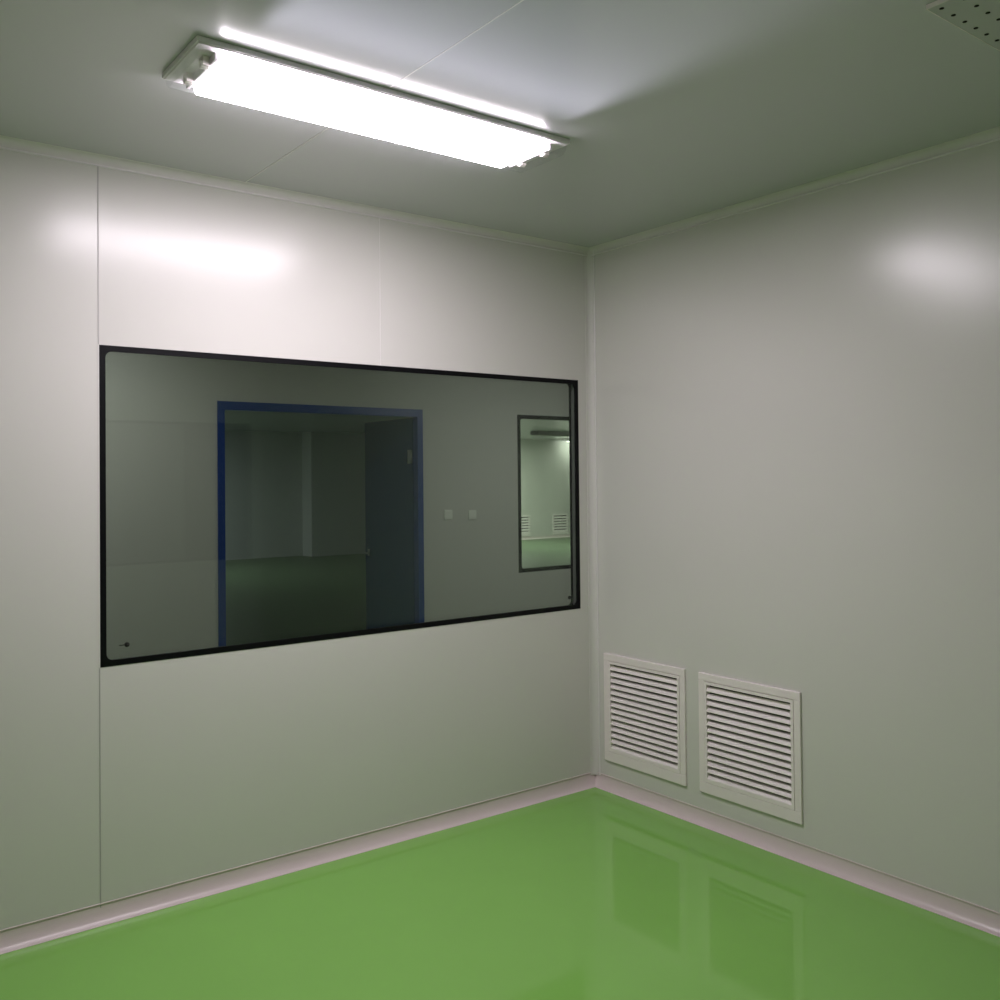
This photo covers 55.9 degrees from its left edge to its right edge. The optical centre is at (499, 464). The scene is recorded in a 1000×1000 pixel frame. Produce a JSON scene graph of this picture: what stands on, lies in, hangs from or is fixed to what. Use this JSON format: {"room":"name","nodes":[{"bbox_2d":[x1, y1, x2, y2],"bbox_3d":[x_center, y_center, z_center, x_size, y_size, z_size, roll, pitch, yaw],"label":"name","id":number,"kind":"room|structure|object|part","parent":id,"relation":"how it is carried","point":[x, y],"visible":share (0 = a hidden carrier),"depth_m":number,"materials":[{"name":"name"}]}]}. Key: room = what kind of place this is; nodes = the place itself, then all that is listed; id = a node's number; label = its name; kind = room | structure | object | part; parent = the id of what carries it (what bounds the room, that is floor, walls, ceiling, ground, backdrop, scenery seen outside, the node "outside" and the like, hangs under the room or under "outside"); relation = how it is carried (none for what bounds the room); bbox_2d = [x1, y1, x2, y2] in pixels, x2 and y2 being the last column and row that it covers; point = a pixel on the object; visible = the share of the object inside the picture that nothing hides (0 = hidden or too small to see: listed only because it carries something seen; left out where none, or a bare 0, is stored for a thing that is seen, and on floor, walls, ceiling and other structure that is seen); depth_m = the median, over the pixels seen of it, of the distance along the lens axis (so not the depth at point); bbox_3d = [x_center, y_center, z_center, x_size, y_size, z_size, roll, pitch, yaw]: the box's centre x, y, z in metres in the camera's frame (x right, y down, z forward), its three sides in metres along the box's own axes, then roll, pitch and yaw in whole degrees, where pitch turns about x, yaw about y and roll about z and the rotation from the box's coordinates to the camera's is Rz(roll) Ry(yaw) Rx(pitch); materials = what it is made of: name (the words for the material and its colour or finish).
{"room":"clean room","nodes":[
{"label":"clean room","id":0,"kind":"room"},
{"bbox_2d":[0,149,589,929],"bbox_3d":[-1.317,0.275,3.242,4.500,2.650,0.051,0,-1,-37],"label":"wall","id":1,"kind":"structure","parent":0,"point":[119,781],"depth_m":3.43,"materials":[{"name":"paint"}]},
{"bbox_2d":[0,135,588,255],"bbox_3d":[-1.308,-1.032,3.232,4.399,0.037,0.024,0,-1,-37],"label":"trim","id":2,"kind":"structure","parent":1,"relation":"attached to","point":[6,143],"depth_m":3.56,"materials":[{"name":"white"}]},
{"bbox_2d":[0,772,594,954],"bbox_3d":[-1.280,1.506,3.192,4.399,0.063,0.032,0,-1,-37],"label":"baseboard","id":3,"kind":"structure","parent":1,"relation":"attached to","point":[29,934],"depth_m":3.51,"materials":[{"name":"grey metal"}]},
{"bbox_2d":[99,345,580,667],"bbox_3d":[-0.503,0.140,3.866,2.180,1.092,0.052,0,-1,-37],"label":"window","id":4,"kind":"structure","parent":1,"relation":"in","point":[103,349],"depth_m":3.68,"materials":[{"name":"black metal"}]},
{"bbox_2d":[584,250,599,775],"bbox_3d":[0.445,0.221,4.534,0.032,2.537,0.036,0,-1,-37],"label":"trim","id":5,"kind":"structure","parent":1,"relation":"attached to","point":[591,431],"depth_m":4.54,"materials":[{"name":"white metal"}]},
{"bbox_2d":[225,431,365,559],"bbox_3d":[-5.207,0.603,17.374,9.550,2.490,0.450,0,-1,-37],"label":"wall","id":6,"kind":"structure","parent":0,"point":[287,493],"depth_m":18.35,"materials":[{"name":"grey"}]},
{"bbox_2d":[105,352,570,658],"bbox_3d":[-1.432,0.342,7.681,9.700,2.650,0.050,0,-1,-37],"label":"wall","id":7,"kind":"structure","parent":0,"point":[162,489],"depth_m":7.22,"materials":[{"name":"grey"}]},
{"bbox_2d":[217,401,424,646],"bbox_3d":[-1.666,0.569,8.014,1.835,2.087,0.895,0,-1,-37],"label":"door","id":8,"kind":"structure","parent":7,"relation":"in","point":[394,503],"depth_m":8.36,"materials":[{"name":"blue paint"}]},
{"bbox_2d":[444,510,452,519],"bbox_3d":[-0.459,0.446,8.381,0.086,0.086,0.013,0,-1,-37],"label":"light switch","id":9,"kind":"object","parent":7,"relation":"attached to","point":[448,515],"visible":1,"depth_m":8.38,"materials":[{"name":"white plastic"}]},
{"bbox_2d":[468,510,475,519],"bbox_3d":[-0.250,0.454,8.540,0.086,0.086,0.014,0,-1,-37],"label":"light switch","id":10,"kind":"object","parent":7,"relation":"attached to","point":[471,513],"visible":1,"depth_m":8.53,"materials":[{"name":"white plastic"}]},
{"bbox_2d":[517,415,570,572],"bbox_3d":[0.911,0.274,9.470,1.905,1.492,0.052,0,-1,-37],"label":"window","id":11,"kind":"structure","parent":7,"relation":"in","point":[519,417],"depth_m":8.89,"materials":[{"name":"black"}]},
{"bbox_2d":[225,410,568,439],"bbox_3d":[0.565,-0.734,16.774,18.000,0.050,11.950,0,-1,-37],"label":"ceiling","id":12,"kind":"structure","parent":0,"point":[234,420],"depth_m":15.77,"materials":[{"name":"grey paint"}]},
{"bbox_2d":[530,431,568,436],"bbox_3d":[1.622,-0.633,19.685,2.390,0.084,0.260,0,-1,-37],"label":"ceiling lamp","id":13,"kind":"object","parent":12,"relation":"attached to","point":[533,433],"depth_m":19.07,"materials":[{"name":"grey"}]},
{"bbox_2d":[226,537,570,645],"bbox_3d":[0.590,1.750,16.738,18.000,0.062,11.950,0,-1,-37],"label":"floor","id":14,"kind":"structure","parent":0,"point":[273,598],"depth_m":12.49,"materials":[{"name":"green"}]},
{"bbox_2d":[0,0,999,246],"bbox_3d":[-0.118,-1.110,1.673,4.500,0.051,4.050,0,-1,-37],"label":"ceiling","id":15,"kind":"structure","parent":0,"point":[669,111],"depth_m":2.71,"materials":[{"name":"white"}]},
{"bbox_2d":[162,35,569,167],"bbox_3d":[-0.344,-1.042,2.822,1.235,0.048,0.275,0,-1,-37],"label":"ceiling lamp","id":16,"kind":"object","parent":15,"relation":"attached to","point":[218,70],"visible":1,"depth_m":2.69,"materials":[{"name":"white plastic"}]},
{"bbox_2d":[926,0,999,50],"bbox_3d":[1.428,-1.087,2.171,0.600,0.012,0.600,0,-1,-37],"label":"panel","id":17,"kind":"object","parent":15,"relation":"attached to","point":[980,19],"visible":1,"depth_m":2.26,"materials":[{"name":"white metal"}]},
{"bbox_2d":[0,787,999,999],"bbox_3d":[-0.092,1.533,1.633,4.500,0.062,4.050,0,-1,-37],"label":"floor","id":18,"kind":"structure","parent":0,"point":[594,893],"depth_m":3.06,"materials":[{"name":"green paint"}]},
{"bbox_2d":[521,439,569,536],"bbox_3d":[1.564,0.627,23.543,8.200,2.490,0.050,0,-1,-37],"label":"wall","id":19,"kind":"structure","parent":0,"point":[545,466],"depth_m":23.15,"materials":[{"name":"paint"}]},
{"bbox_2d":[521,515,529,535],"bbox_3d":[0.519,1.468,22.719,0.505,0.505,0.060,0,-1,-37],"label":"air vent","id":20,"kind":"object","parent":19,"relation":"in","point":[525,519],"visible":0.56,"depth_m":22.78,"materials":[{"name":"white metal"}]},
{"bbox_3d":[0.531,1.472,22.703,0.417,0.378,0.018,0,-1,-37],"label":"louvre panel","id":21,"kind":"part","parent":20,"relation":"part of","materials":[{"name":"white metal"}]},
{"bbox_2d":[522,534,569,539],"bbox_3d":[1.641,1.776,23.523,8.100,0.066,0.032,0,-1,-37],"label":"baseboard","id":22,"kind":"structure","parent":19,"relation":"attached to","point":[565,535],"depth_m":23.15,"materials":[{"name":"grey"}]},
{"bbox_2d":[552,513,567,533],"bbox_3d":[1.489,1.469,23.459,0.505,0.505,0.060,0,-1,-37],"label":"air vent","id":23,"kind":"object","parent":19,"relation":"in","point":[560,521],"visible":1,"depth_m":23.46,"materials":[{"name":"white metal"}]},
{"bbox_3d":[1.502,1.473,23.442,0.417,0.378,0.018,0,-1,-37],"label":"louvre panel","id":24,"kind":"part","parent":23,"relation":"part of","materials":[{"name":"white metal"}]},
{"bbox_2d":[594,140,999,912],"bbox_3d":[1.680,0.241,2.982,0.050,2.650,4.000,0,-1,-37],"label":"wall","id":25,"kind":"structure","parent":0,"point":[798,399],"depth_m":3.51,"materials":[{"name":"paint"}]},
{"bbox_2d":[604,653,686,785],"bbox_3d":[0.671,1.143,4.293,0.060,0.505,0.505,0,-1,-37],"label":"air vent","id":26,"kind":"object","parent":25,"relation":"in","point":[645,730],"visible":0.99,"depth_m":4.27,"materials":[{"name":"white metal"}]},
{"bbox_3d":[0.654,1.141,4.280,0.018,0.390,0.417,0,-1,-37],"label":"louvre panel","id":27,"kind":"part","parent":26,"relation":"part of","materials":[{"name":"white metal"}]},
{"bbox_2d":[698,672,802,824],"bbox_3d":[1.024,1.133,3.830,0.060,0.505,0.505,0,-1,-37],"label":"air vent","id":28,"kind":"object","parent":25,"relation":"in","point":[750,734],"visible":0.99,"depth_m":3.81,"materials":[{"name":"white metal"}]},
{"bbox_3d":[1.007,1.131,3.817,0.018,0.390,0.417,0,-1,-37],"label":"louvre panel","id":29,"kind":"part","parent":28,"relation":"part of","materials":[{"name":"white metal"}]},
{"bbox_2d":[589,126,999,255],"bbox_3d":[1.622,-1.065,2.998,0.024,0.037,3.949,0,-1,-37],"label":"trim","id":30,"kind":"structure","parent":25,"relation":"attached to","point":[990,135],"depth_m":3.56,"materials":[{"name":"white metal"}]},
{"bbox_2d":[595,772,999,936],"bbox_3d":[1.645,1.473,2.958,0.032,0.063,3.949,0,-1,-37],"label":"baseboard","id":31,"kind":"structure","parent":25,"relation":"attached to","point":[967,913],"depth_m":3.55,"materials":[{"name":"grey"}]}
]}

